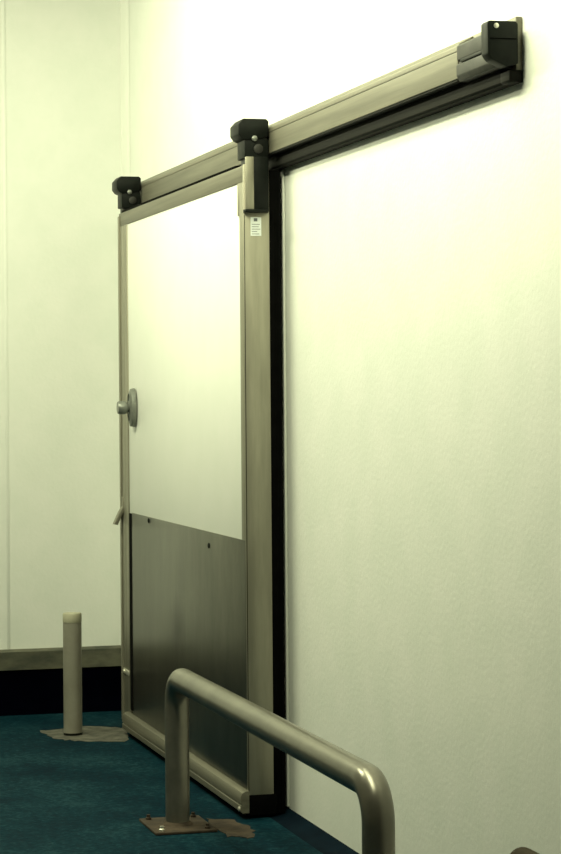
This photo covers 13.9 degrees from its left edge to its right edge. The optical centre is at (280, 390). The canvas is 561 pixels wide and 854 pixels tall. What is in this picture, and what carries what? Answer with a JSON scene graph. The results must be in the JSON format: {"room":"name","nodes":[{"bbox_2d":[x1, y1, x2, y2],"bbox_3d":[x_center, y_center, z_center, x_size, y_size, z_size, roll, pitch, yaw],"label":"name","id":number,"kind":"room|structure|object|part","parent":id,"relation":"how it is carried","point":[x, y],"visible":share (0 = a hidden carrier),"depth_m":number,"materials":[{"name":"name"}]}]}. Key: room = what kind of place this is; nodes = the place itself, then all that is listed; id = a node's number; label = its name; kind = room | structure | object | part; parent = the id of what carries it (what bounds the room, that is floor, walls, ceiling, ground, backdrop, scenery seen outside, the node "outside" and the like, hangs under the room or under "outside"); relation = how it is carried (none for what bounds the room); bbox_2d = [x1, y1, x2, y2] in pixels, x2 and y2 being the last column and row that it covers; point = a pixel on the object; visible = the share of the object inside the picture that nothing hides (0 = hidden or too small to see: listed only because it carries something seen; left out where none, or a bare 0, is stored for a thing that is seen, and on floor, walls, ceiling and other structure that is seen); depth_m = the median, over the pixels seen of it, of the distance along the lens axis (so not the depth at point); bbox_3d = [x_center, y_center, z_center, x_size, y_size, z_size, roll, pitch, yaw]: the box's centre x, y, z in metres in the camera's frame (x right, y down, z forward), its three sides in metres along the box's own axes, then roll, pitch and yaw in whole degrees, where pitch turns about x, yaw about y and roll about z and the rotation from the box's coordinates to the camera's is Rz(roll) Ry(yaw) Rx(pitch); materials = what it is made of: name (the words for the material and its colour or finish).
{"room":"cold storage warehouse","nodes":[
{"label":"cold storage warehouse","id":0,"kind":"room"},
{"bbox_2d":[0,0,120,649],"bbox_3d":[-2.972,-0.226,11.112,4.700,3.700,0.100,0,0,-15],"label":"wall","id":1,"kind":"structure","parent":0,"point":[63,72],"depth_m":11.57,"materials":[{"name":"white paint"}]},
{"bbox_2d":[2,0,9,648],"bbox_3d":[-1.372,-0.399,11.495,0.016,3.380,0.002,0,0,-15],"label":"strip","id":2,"kind":"object","parent":1,"relation":"attached to","point":[3,1],"visible":1,"depth_m":11.49,"materials":[{"name":"white paint"}]},
{"bbox_2d":[0,645,120,670],"bbox_3d":[-3.008,1.355,11.031,4.564,0.102,0.030,0,0,-15],"label":"strip","id":3,"kind":"object","parent":1,"relation":"attached to","point":[92,656],"visible":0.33,"depth_m":11.52,"materials":[{"name":"wood"}]},
{"bbox_2d":[0,666,121,715],"bbox_3d":[-2.982,1.515,11.010,4.600,0.218,0.085,0,0,-15],"label":"baseboard","id":4,"kind":"structure","parent":1,"relation":"attached to","point":[34,691],"depth_m":11.53,"materials":[{"name":"black paint"}]},
{"bbox_2d":[0,711,322,853],"bbox_3d":[-1.161,1.658,4.319,4.800,0.102,14.152,0,0,-15],"label":"floor","id":5,"kind":"structure","parent":0,"point":[58,796],"depth_m":9.01,"materials":[{"name":"teal carpet"}]},
{"bbox_2d":[63,612,82,735],"bbox_3d":[-0.972,1.321,10.749,0.088,0.570,0.088,0,0,-15],"label":"bollard","id":6,"kind":"object","parent":5,"relation":"on","point":[72,621],"visible":1,"depth_m":10.71,"materials":[{"name":"grey metal"}]},
{"bbox_2d":[139,668,394,853],"bbox_3d":[-0.060,1.304,7.284,0.230,0.594,2.745,0,0,-15],"label":"guard rail","id":7,"kind":"object","parent":5,"relation":"on","point":[372,789],"visible":1,"depth_m":7.29,"materials":[{"name":"metal"}]},
{"bbox_3d":[-0.378,1.592,8.464,0.230,0.022,0.300,0,0,-15],"label":"plate","id":8,"kind":"part","parent":7,"relation":"part of","materials":[{"name":"silver metal"}]},
{"bbox_2d":[510,847,538,853],"bbox_3d":[0.857,1.299,3.914,0.230,0.588,2.810,0,0,-15],"label":"guard rail","id":9,"kind":"object","parent":5,"relation":"on","point":[521,850],"visible":1,"depth_m":5.06,"materials":[{"name":"silver metal"}]},
{"bbox_2d":[129,0,560,853],"bbox_3d":[1.091,-0.259,4.936,0.100,3.700,13.952,0,0,-15],"label":"wall","id":10,"kind":"structure","parent":0,"point":[423,256],"depth_m":7.26,"materials":[{"name":"white paint"}]},
{"bbox_2d":[120,0,129,175],"bbox_3d":[-0.773,-0.404,11.570,0.011,3.380,0.170,0,0,-15],"label":"trim","id":11,"kind":"structure","parent":10,"relation":"attached to","point":[124,4],"depth_m":11.55,"materials":[{"name":"white paint"}]},
{"bbox_2d":[280,170,289,806],"bbox_3d":[0.004,0.367,8.743,0.010,2.406,0.128,0,0,-15],"label":"strip","id":12,"kind":"object","parent":10,"relation":"attached to","point":[282,178],"visible":0.46,"depth_m":8.68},
{"bbox_2d":[267,806,358,853],"bbox_3d":[1.414,1.577,3.449,0.085,0.024,10.920,0,0,-15],"label":"baseboard","id":13,"kind":"structure","parent":10,"relation":"attached to","point":[301,827],"depth_m":8.26,"materials":[{"name":"blue paint"}]},
{"bbox_2d":[140,16,522,202],"bbox_3d":[-0.050,-0.930,8.702,0.112,0.180,5.083,0,0,-15],"label":"door track","id":14,"kind":"object","parent":10,"relation":"attached to","point":[488,61],"visible":0.86,"depth_m":7.28,"materials":[{"name":"metal"}]},
{"bbox_2d":[112,118,284,816],"bbox_3d":[-0.419,0.292,9.785,0.229,2.617,2.485,0,0,-15],"label":"door","id":15,"kind":"structure","parent":14,"relation":"hanging from","point":[200,513],"depth_m":9.21,"materials":[{"name":"metal"}]},
{"bbox_3d":[-0.764,0.566,10.867,0.051,0.130,0.045,0,0,-15],"label":"pull lever","id":16,"kind":"part","parent":15,"relation":"part of","materials":[{"name":"silver metal"}]},
{"bbox_3d":[-0.723,0.077,10.565,0.055,0.062,0.062,0,0,-15],"label":"knob","id":17,"kind":"part","parent":15,"relation":"part of","materials":[{"name":"silver metal"}]},
{"bbox_3d":[-0.449,-0.811,9.767,0.012,0.062,2.378,0,0,-15],"label":"frame","id":18,"kind":"part","parent":15,"relation":"part of","materials":[{"name":"metal"}]},
{"bbox_3d":[-0.424,-0.104,9.704,0.008,1.354,2.140,0,0,-15],"label":"panel","id":19,"kind":"part","parent":15,"relation":"part of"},
{"bbox_3d":[-0.428,1.538,9.672,0.034,0.082,2.253,0,0,-15],"label":"bumper rail","id":20,"kind":"part","parent":15,"relation":"part of","materials":[{"name":"metal"}]},
{"bbox_3d":[-0.403,1.063,9.653,0.011,1.000,2.125,0,0,-15],"label":"kick plate","id":21,"kind":"part","parent":15,"relation":"part of","materials":[{"name":"metal"}]},
{"bbox_3d":[-0.092,-0.616,8.618,0.041,0.070,0.002,0,0,-15],"label":"label plate","id":22,"kind":"part","parent":15,"relation":"part of","materials":[{"name":"white paper"}]},
{"bbox_3d":[-0.073,-0.774,8.620,0.058,0.206,0.008,0,0,-15],"label":"bracket plate","id":23,"kind":"part","parent":15,"relation":"part of","materials":[{"name":"black plastic"}]},
{"bbox_3d":[0.571,-0.945,6.458,0.054,0.119,0.310,0,0,-15],"label":"stop arm","id":24,"kind":"part","parent":14,"relation":"part of","materials":[{"name":"grey plastic"}]}
]}

